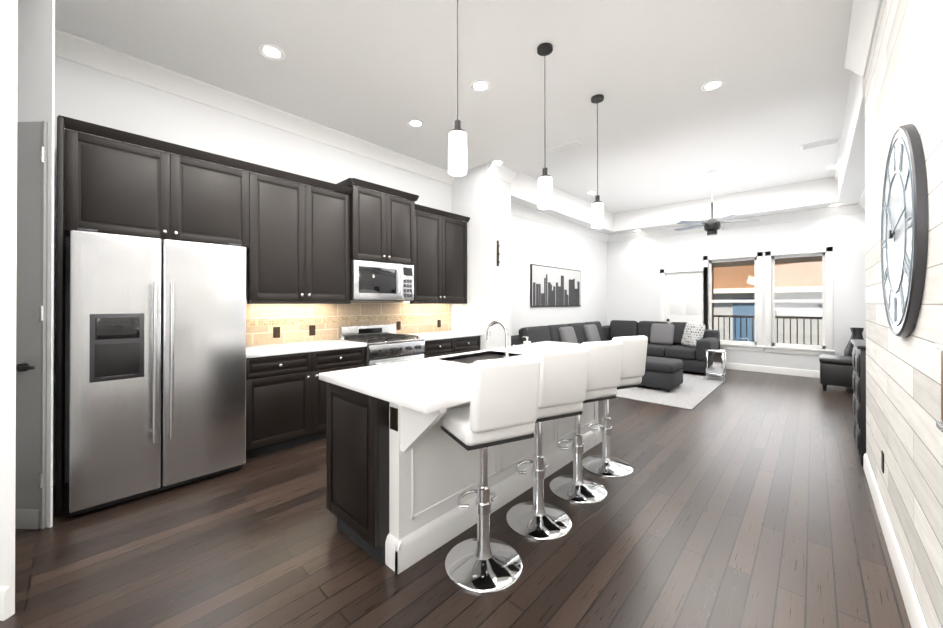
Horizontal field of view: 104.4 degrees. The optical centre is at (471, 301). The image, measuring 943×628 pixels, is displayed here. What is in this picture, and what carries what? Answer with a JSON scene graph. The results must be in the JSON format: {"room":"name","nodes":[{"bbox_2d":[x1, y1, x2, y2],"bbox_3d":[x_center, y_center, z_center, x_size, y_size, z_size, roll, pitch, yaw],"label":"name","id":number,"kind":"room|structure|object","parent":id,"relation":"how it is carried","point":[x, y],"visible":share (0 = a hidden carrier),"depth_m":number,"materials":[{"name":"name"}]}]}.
{"room":"kitchen","nodes":[
{"label":"kitchen","id":0,"kind":"room"},
{"bbox_2d":[0,0,17,620],"bbox_3d":[-3.094,-0.314,1.571,2.200,3.350,0.135,0,0,2],"label":"wall","id":1,"kind":"structure","parent":0,"point":[8,122],"depth_m":1.58,"materials":[{"name":"white paint"}]},
{"bbox_2d":[15,0,54,528],"bbox_3d":[-3.240,-0.312,2.185,1.395,3.350,0.127,0,0,2],"label":"wall","id":2,"kind":"structure","parent":0,"point":[35,265],"depth_m":2.21,"materials":[{"name":"white paint"}]},
{"bbox_2d":[53,56,450,484],"bbox_3d":[-2.819,-0.308,3.179,0.200,3.350,7.120,0,0,43],"label":"wall","id":3,"kind":"structure","parent":0,"point":[91,95],"depth_m":3.32,"materials":[{"name":"white paint"}]},
{"bbox_2d":[63,127,182,240],"bbox_3d":[-2.720,-0.845,2.872,0.356,0.700,0.627,0,0,43],"label":"upper cabinet","id":4,"kind":"object","parent":3,"relation":"attached to","point":[110,186],"depth_m":2.73,"materials":[{"name":"black wood"}]},
{"bbox_2d":[183,155,250,250],"bbox_3d":[-2.375,-0.843,3.241,0.356,0.700,0.628,0,0,43],"label":"upper cabinet","id":5,"kind":"object","parent":3,"relation":"attached to","point":[216,197],"depth_m":3.16,"materials":[{"name":"black wood"}]},
{"bbox_2d":[55,28,455,184],"bbox_3d":[-2.704,-1.909,3.078,0.115,0.150,7.120,0,0,43],"label":"crown molding","id":6,"kind":"structure","parent":3,"relation":"attached to","point":[97,56],"depth_m":3.43,"materials":[{"name":"white"}]},
{"bbox_2d":[246,171,314,302],"bbox_3d":[-1.990,-0.600,3.651,0.356,1.183,0.625,0,0,43],"label":"upper cabinet","id":7,"kind":"object","parent":3,"relation":"attached to","point":[303,242],"depth_m":3.54,"materials":[{"name":"black wood"}]},
{"bbox_2d":[315,187,350,302],"bbox_3d":[-1.670,-0.599,3.994,0.356,1.183,0.563,0,0,43],"label":"upper cabinet","id":8,"kind":"object","parent":3,"relation":"attached to","point":[332,208],"depth_m":3.93,"materials":[{"name":"black wood"}]},
{"bbox_2d":[246,301,450,345],"bbox_3d":[-1.349,0.218,4.599,0.004,0.444,3.025,0,0,43],"label":"backsplash","id":9,"kind":"structure","parent":3,"relation":"attached to","point":[293,322],"depth_m":4.29,"materials":[{"name":"tile"}]},
{"bbox_2d":[273,327,279,337],"bbox_3d":[-2.047,0.322,3.845,0.004,0.115,0.070,0,0,43],"label":"outlet","id":10,"kind":"object","parent":9,"relation":"attached to","point":[276,332],"depth_m":3.84,"materials":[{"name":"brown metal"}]},
{"bbox_2d":[309,325,314,335],"bbox_3d":[-1.791,0.323,4.119,0.004,0.115,0.070,0,0,43],"label":"outlet","id":11,"kind":"object","parent":9,"relation":"attached to","point":[311,327],"depth_m":4.11,"materials":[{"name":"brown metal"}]},
{"bbox_2d":[396,321,400,329],"bbox_3d":[-0.993,0.326,4.973,0.004,0.115,0.070,0,0,43],"label":"outlet","id":12,"kind":"object","parent":9,"relation":"attached to","point":[398,324],"depth_m":4.97,"materials":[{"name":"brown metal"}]},
{"bbox_2d":[339,183,390,262],"bbox_3d":[-1.291,-0.881,4.363,0.406,0.816,0.492,0,0,43],"label":"upper cabinet","id":13,"kind":"object","parent":3,"relation":"attached to","point":[370,209],"depth_m":4.21,"materials":[{"name":"black wood"}]},
{"bbox_2d":[350,260,413,300],"bbox_3d":[-1.150,-0.240,4.480,0.451,0.453,0.836,0,0,43],"label":"microwave","id":14,"kind":"object","parent":13,"relation":"attached to","point":[374,281],"visible":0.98,"depth_m":4.30,"materials":[{"name":"grey metal"}]},
{"bbox_2d":[391,195,414,266],"bbox_3d":[-1.040,-0.880,4.632,0.406,0.816,0.492,0,0,43],"label":"upper cabinet","id":15,"kind":"object","parent":3,"relation":"attached to","point":[402,208],"depth_m":4.54,"materials":[{"name":"black wood"}]},
{"bbox_2d":[409,207,446,302],"bbox_3d":[-0.695,-0.595,5.037,0.356,1.183,0.572,0,0,43],"label":"upper cabinet","id":16,"kind":"object","parent":3,"relation":"attached to","point":[430,269],"depth_m":4.93,"materials":[{"name":"black wood"}]},
{"bbox_2d":[447,215,466,302],"bbox_3d":[-0.390,-0.594,5.363,0.356,1.183,0.572,0,0,43],"label":"upper cabinet","id":17,"kind":"object","parent":3,"relation":"attached to","point":[456,229],"depth_m":5.29,"materials":[{"name":"black wood"}]},
{"bbox_2d":[0,369,910,627],"bbox_3d":[0.776,1.427,3.357,5.400,0.120,12.700,0,0,43],"label":"floor","id":18,"kind":"structure","parent":0,"point":[739,499],"depth_m":2.01,"materials":[{"name":"brown wood"}]},
{"bbox_2d":[69,228,245,515],"bbox_3d":[-2.400,0.445,2.843,0.827,1.818,0.965,0,0,43],"label":"fridge","id":19,"kind":"object","parent":18,"relation":"on","point":[157,390],"visible":1,"depth_m":2.53,"materials":[{"name":"grey metal"}]},
{"bbox_2d":[246,351,318,458],"bbox_3d":[-1.927,0.923,3.523,0.616,0.889,0.636,0,0,43],"label":"base cabinet","id":20,"kind":"object","parent":18,"relation":"on","point":[282,391],"depth_m":3.31,"materials":[{"name":"black wood"}]},
{"bbox_2d":[246,339,366,358],"bbox_3d":[-1.744,0.459,3.703,0.640,0.041,1.157,0,0,43],"label":"countertop","id":21,"kind":"structure","parent":20,"relation":"on","point":[255,351],"depth_m":3.58,"materials":[{"name":"white stone"}]},
{"bbox_2d":[319,347,364,438],"bbox_3d":[-1.577,0.925,3.897,0.616,0.889,0.636,0,0,43],"label":"base cabinet","id":22,"kind":"object","parent":18,"relation":"on","point":[354,357],"depth_m":3.65,"materials":[{"name":"black wood"}]},
{"bbox_2d":[339,324,424,365],"bbox_3d":[-1.050,0.834,4.382,0.710,1.075,0.770,0,0,43],"label":"range","id":23,"kind":"object","parent":18,"relation":"on","point":[386,343],"visible":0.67,"depth_m":4.27,"materials":[{"name":"grey metal"}]},
{"bbox_2d":[423,339,458,357],"bbox_3d":[-0.617,0.928,4.924,0.616,0.889,0.588,0,0,43],"label":"base cabinet","id":24,"kind":"object","parent":18,"relation":"on","point":[433,347],"depth_m":4.72,"materials":[{"name":"black wood"}]},
{"bbox_2d":[415,331,481,342],"bbox_3d":[-0.447,0.464,5.090,0.640,0.041,1.069,0,0,43],"label":"countertop","id":25,"kind":"structure","parent":24,"relation":"on","point":[439,334],"depth_m":4.95,"materials":[{"name":"white stone"}]},
{"bbox_2d":[322,380,601,573],"bbox_3d":[0.299,0.920,2.853,0.976,0.890,2.532,0,0,43],"label":"kitchen island","id":26,"kind":"object","parent":18,"relation":"on","point":[402,470],"depth_m":2.02,"materials":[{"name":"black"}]},
{"bbox_2d":[319,341,580,415],"bbox_3d":[0.329,0.455,2.827,1.015,0.040,2.600,0,0,43],"label":"island countertop","id":27,"kind":"structure","parent":26,"relation":"on","point":[427,385],"depth_m":2.03,"materials":[{"name":"white stone"}]},
{"bbox_2d":[435,352,522,363],"bbox_3d":[0.080,0.553,2.930,0.386,0.225,0.696,0,0,43],"label":"sink","id":28,"kind":"object","parent":27,"relation":"in","point":[468,357],"depth_m":3.07,"materials":[{"name":"silver metal"}]},
{"bbox_2d":[487,320,514,358],"bbox_3d":[0.225,0.289,2.836,0.224,0.292,0.116,0,0,43],"label":"faucet","id":29,"kind":"object","parent":27,"relation":"on","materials":[{"name":"silver metal"}]},
{"bbox_2d":[459,335,480,352],"bbox_3d":[-0.300,0.930,5.263,0.616,0.889,0.588,0,0,43],"label":"base cabinet","id":30,"kind":"object","parent":18,"relation":"on","point":[473,344],"depth_m":5.12,"materials":[{"name":"black wood"}]},
{"bbox_2d":[440,356,540,593],"bbox_3d":[0.091,0.813,1.859,0.503,1.098,0.478,0,0,43],"label":"stool","id":31,"kind":"object","parent":18,"relation":"on","point":[502,408],"visible":1,"depth_m":1.74,"materials":[{"name":"white leather"}]},
{"bbox_2d":[506,347,588,540],"bbox_3d":[0.447,0.814,2.239,0.503,1.098,0.478,0,0,43],"label":"stool","id":32,"kind":"object","parent":18,"relation":"on","point":[563,382],"visible":0.88,"depth_m":2.12,"materials":[{"name":"white leather"}]},
{"bbox_2d":[550,340,622,503],"bbox_3d":[0.802,0.816,2.619,0.503,1.098,0.478,0,0,43],"label":"stool","id":33,"kind":"object","parent":18,"relation":"on","point":[603,377],"visible":0.73,"depth_m":2.51,"materials":[{"name":"white leather"}]},
{"bbox_2d":[582,336,647,477],"bbox_3d":[1.150,0.817,2.992,0.503,1.098,0.478,0,0,43],"label":"stool","id":34,"kind":"object","parent":18,"relation":"on","point":[606,463],"visible":0.81,"depth_m":2.89,"materials":[{"name":"white leather"}]},
{"bbox_2d":[511,320,719,375],"bbox_3d":[2.804,0.904,6.802,2.400,0.953,4.200,0,0,43],"label":"sofa","id":35,"kind":"object","parent":18,"relation":"on","point":[688,344],"visible":0.58,"depth_m":7.37,"materials":[{"name":"black fabric"}]},
{"bbox_2d":[616,374,725,409],"bbox_3d":[3.094,1.371,6.084,1.540,0.014,2.550,0,0,43],"label":"rug","id":36,"kind":"object","parent":18,"relation":"on","point":[690,392],"visible":0.46,"depth_m":5.49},
{"bbox_2d":[640,356,682,391],"bbox_3d":[2.962,1.144,5.900,0.680,0.434,0.680,0,0,43],"label":"ottoman","id":37,"kind":"object","parent":36,"relation":"on","point":[664,373],"visible":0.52,"depth_m":5.60,"materials":[{"name":"black fabric"}]},
{"bbox_2d":[706,349,725,380],"bbox_3d":[4.309,1.107,6.448,0.260,0.516,0.260,0,0,43],"label":"side table","id":38,"kind":"object","parent":36,"relation":"on","point":[716,362],"visible":1,"depth_m":6.37,"materials":[{"name":"white mirror"}]},
{"bbox_2d":[819,355,853,390],"bbox_3d":[5.779,1.121,5.648,0.600,0.510,0.540,0,0,43],"label":"armchair","id":39,"kind":"object","parent":18,"relation":"on","point":[836,370],"visible":0.58,"depth_m":5.55,"materials":[{"name":"black"}]},
{"bbox_2d":[844,327,863,356],"bbox_3d":[6.477,0.908,6.147,0.340,0.940,0.340,0,0,43],"label":"floor vase","id":40,"kind":"object","parent":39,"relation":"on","point":[856,334],"visible":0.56,"depth_m":6.12,"materials":[{"name":"black"}]},
{"bbox_2d":[851,339,865,465],"bbox_3d":[3.633,0.867,3.200,0.401,1.000,0.770,0,0,43],"label":"console","id":41,"kind":"object","parent":18,"relation":"on","point":[859,388],"visible":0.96,"depth_m":3.09,"materials":[{"name":"black wood"}]},
{"bbox_2d":[55,0,864,234],"bbox_3d":[0.776,-1.948,3.370,5.400,0.530,12.700,0,0,43],"label":"ceiling","id":42,"kind":"structure","parent":0,"point":[383,72],"depth_m":3.22,"materials":[{"name":"white paint"}]},
{"bbox_2d":[259,44,284,59],"bbox_3d":[-1.585,-1.981,2.908,0.186,0.006,0.186,0,0,43],"label":"recessed light","id":43,"kind":"object","parent":42,"relation":"in","point":[270,51],"visible":1,"depth_m":2.91,"materials":[{"name":"white plastic"}]},
{"bbox_2d":[407,119,423,127],"bbox_3d":[-0.619,-1.977,4.059,0.186,0.006,0.186,0,0,43],"label":"recessed light","id":44,"kind":"object","parent":42,"relation":"in","point":[416,123],"visible":1,"depth_m":4.06,"materials":[{"name":"white"}]},
{"bbox_2d":[448,0,466,175],"bbox_3d":[-0.082,-1.372,2.157,0.120,1.230,0.120,0,0,43],"label":"pendant light","id":45,"kind":"object","parent":42,"relation":"hanging from","point":[457,163],"visible":1,"depth_m":2.12,"materials":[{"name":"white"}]},
{"bbox_2d":[470,80,490,91],"bbox_3d":[0.083,-1.980,3.361,0.186,0.006,0.186,0,0,43],"label":"recessed light","id":46,"kind":"object","parent":42,"relation":"in","point":[480,85],"visible":1,"depth_m":3.35,"materials":[{"name":"white"}]},
{"bbox_2d":[491,160,503,164],"bbox_3d":[0.361,-1.973,5.195,0.186,0.006,0.186,0,0,43],"label":"recessed light","id":47,"kind":"object","parent":42,"relation":"in","point":[499,162],"visible":0.69,"depth_m":5.17,"materials":[{"name":"white"}]},
{"bbox_2d":[537,42,552,208],"bbox_3d":[0.574,-1.359,2.858,0.120,1.250,0.120,0,0,43],"label":"pendant light","id":48,"kind":"object","parent":42,"relation":"hanging from","point":[545,178],"visible":1,"depth_m":2.83,"materials":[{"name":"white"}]},
{"bbox_2d":[550,140,584,153],"bbox_3d":[1.221,-1.970,4.665,0.400,0.013,0.200,0,0,43],"label":"ceiling vent","id":49,"kind":"object","parent":42,"relation":"in","point":[568,146],"visible":0.96,"depth_m":4.64,"materials":[{"name":"white metal"}]},
{"bbox_2d":[591,94,603,227],"bbox_3d":[1.223,-1.352,3.552,0.120,1.260,0.120,0,0,43],"label":"pendant light","id":50,"kind":"object","parent":42,"relation":"hanging from","point":[597,213],"visible":1,"depth_m":3.52,"materials":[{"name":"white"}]},
{"bbox_2d":[701,79,724,91],"bbox_3d":[2.213,-1.980,3.354,0.186,0.006,0.186,0,0,43],"label":"recessed light","id":51,"kind":"object","parent":42,"relation":"in","point":[712,85],"visible":1,"depth_m":3.35,"materials":[{"name":"white"}]},
{"bbox_2d":[674,170,756,235],"bbox_3d":[3.863,-1.573,5.861,1.175,1.020,1.124,0,0,43],"label":"ceiling fan","id":52,"kind":"object","parent":42,"relation":"hanging from","point":[711,225],"visible":1,"depth_m":5.78,"materials":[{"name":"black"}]},
{"bbox_2d":[615,178,826,230],"bbox_3d":[4.728,-1.872,7.376,3.660,0.410,0.050,0,0,43],"label":"ceiling beam","id":53,"kind":"structure","parent":42,"relation":"attached to","point":[813,192],"depth_m":7.10,"materials":[{"name":"white paint"}]},
{"bbox_2d":[800,137,840,150],"bbox_3d":[4.604,-2.079,4.829,0.400,0.013,0.200,0,0,43],"label":"ceiling vent","id":54,"kind":"object","parent":42,"relation":"in","point":[821,143],"visible":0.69,"depth_m":4.81,"materials":[{"name":"white metal"}]},
{"bbox_2d":[825,165,835,168],"bbox_3d":[5.589,-2.081,5.647,0.186,0.006,0.186,0,0,43],"label":"recessed light","id":55,"kind":"object","parent":42,"relation":"in","point":[831,167],"visible":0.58,"depth_m":5.67,"materials":[{"name":"white"}]},
{"bbox_2d":[451,164,510,349],"bbox_3d":[0.074,-0.298,5.745,0.920,3.350,0.580,0,0,43],"label":"wall","id":56,"kind":"structure","parent":0,"point":[480,198],"depth_m":5.40,"materials":[{"name":"white paint"}]},
{"bbox_2d":[497,240,499,265],"bbox_3d":[0.401,-0.715,5.393,0.039,0.380,0.050,0,0,43],"label":"key rack","id":57,"kind":"object","parent":56,"relation":"attached to","point":[498,253],"visible":0.98,"depth_m":5.39,"materials":[{"name":"brown metal"}]},
{"bbox_2d":[486,161,518,183],"bbox_3d":[0.451,-1.900,5.398,0.115,0.150,0.580,0,0,43],"label":"crown molding","id":58,"kind":"structure","parent":56,"relation":"attached to","point":[493,169],"depth_m":5.39,"materials":[{"name":"white"}]},
{"bbox_2d":[511,171,614,231],"bbox_3d":[1.992,-1.873,7.195,0.050,0.410,4.050,0,0,43],"label":"crown molding","id":59,"kind":"structure","parent":56,"relation":"attached to","point":[565,203],"depth_m":6.93,"materials":[{"name":"white paint"}]},
{"bbox_2d":[511,214,606,335],"bbox_3d":[1.758,-0.345,7.854,0.500,3.460,4.800,0,0,43],"label":"wall","id":60,"kind":"structure","parent":0,"point":[535,242],"depth_m":7.41,"materials":[{"name":"white paint"}]},
{"bbox_2d":[530,264,580,306],"bbox_3d":[1.768,-0.299,7.474,0.032,0.795,1.960,0,0,43],"label":"framed picture","id":61,"kind":"object","parent":60,"relation":"attached to","point":[550,286],"visible":1,"depth_m":7.34,"materials":[{"name":"black"}]},
{"bbox_2d":[511,203,610,241],"bbox_3d":[1.914,-1.592,7.575,0.115,0.150,4.600,0,0,43],"label":"crown molding","id":62,"kind":"structure","parent":60,"relation":"attached to","point":[517,210],"depth_m":7.33,"materials":[{"name":"white paint"}]},
{"bbox_2d":[607,213,865,370],"bbox_3d":[5.035,-0.345,7.918,5.200,3.460,0.230,0,0,43],"label":"wall","id":63,"kind":"structure","parent":0,"point":[660,278],"depth_m":7.62,"materials":[{"name":"white paint"}]},
{"bbox_2d":[607,204,854,241],"bbox_3d":[5.047,-1.591,7.716,4.260,0.150,0.115,0,0,43],"label":"crown molding","id":64,"kind":"structure","parent":63,"relation":"attached to","point":[843,209],"depth_m":7.16,"materials":[{"name":"white"}]},
{"bbox_2d":[703,252,763,351],"bbox_3d":[5.369,0.003,7.542,1.040,1.960,0.180,0,0,43],"label":"window","id":65,"kind":"structure","parent":63,"relation":"in","point":[757,345],"depth_m":7.41,"materials":[{"name":"white"}]},
{"bbox_2d":[712,256,821,344],"bbox_3d":[6.568,0.266,8.303,6.510,2.640,2.400,0,0,43],"label":"balcony","id":66,"kind":"object","parent":63,"relation":"attached to","point":[745,263],"depth_m":8.69,"materials":[{"name":"grey metal"}]},
{"bbox_2d":[726,362,819,377],"bbox_3d":[5.870,1.316,7.003,2.280,0.130,0.016,0,0,43],"label":"baseboard","id":67,"kind":"structure","parent":63,"relation":"attached to","point":[736,366],"depth_m":7.03,"materials":[{"name":"white"}]},
{"bbox_2d":[764,247,834,355],"bbox_3d":[6.107,0.001,6.852,0.980,1.960,0.180,0,0,43],"label":"window","id":68,"kind":"structure","parent":63,"relation":"in","point":[826,300],"depth_m":6.81,"materials":[{"name":"white"}]},
{"bbox_2d":[865,0,942,627],"bbox_3d":[0.776,-0.320,0.113,0.360,3.350,7.552,0,0,43],"label":"wall","id":69,"kind":"structure","parent":0,"point":[904,86],"depth_m":1.61,"materials":[{"name":"white wood"}]},
{"bbox_2d":[827,0,881,202],"bbox_3d":[2.054,-1.893,1.832,0.115,0.410,11.800,0,0,43],"label":"crown molding","id":70,"kind":"structure","parent":69,"relation":"attached to","point":[865,13],"depth_m":3.00,"materials":[{"name":"white"}]},
{"bbox_2d":[855,189,864,213],"bbox_3d":[5.066,-1.603,4.525,0.115,0.150,4.750,0,0,43],"label":"crown molding","id":71,"kind":"structure","parent":69,"relation":"attached to","point":[860,206],"depth_m":6.18,"materials":[{"name":"white paint"}]},
{"bbox_2d":[881,450,883,472],"bbox_3d":[2.527,0.983,2.249,0.006,0.120,0.070,0,0,43],"label":"outlet","id":72,"kind":"object","parent":69,"relation":"attached to","point":[882,461],"visible":1,"depth_m":2.23,"materials":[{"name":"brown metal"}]},
{"bbox_2d":[863,453,926,627],"bbox_3d":[0.644,1.291,0.241,0.016,0.130,7.566,0,0,43],"label":"baseboard","id":73,"kind":"structure","parent":69,"relation":"attached to","point":[913,609],"depth_m":1.82,"materials":[{"name":"white wood"}]},
{"bbox_2d":[881,124,927,336],"bbox_3d":[1.996,-0.319,1.717,0.048,0.960,0.960,0,0,43],"label":"wall clock","id":74,"kind":"object","parent":69,"relation":"attached to","point":[904,228],"visible":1,"depth_m":1.55,"materials":[{"name":"grey metal"}]},
{"bbox_2d":[936,343,942,432],"bbox_3d":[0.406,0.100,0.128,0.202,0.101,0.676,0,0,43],"label":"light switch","id":75,"kind":"object","parent":69,"relation":"attached to","point":[939,425],"visible":1,"depth_m":0.43,"materials":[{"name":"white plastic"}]},
{"label":"outside","id":76,"kind":"structure","parent":0,"visible":0},
{"bbox_3d":[24.919,5.001,25.356,70.000,0.100,48.565,0,0,43],"label":"ground","id":77,"kind":"structure","parent":76,"visible":0},
{"bbox_2d":[714,262,821,344],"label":"window","id":78,"kind":"structure","parent":77,"relation":"on","point":[790,280],"depth_m":10.55,"materials":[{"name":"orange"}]}
]}

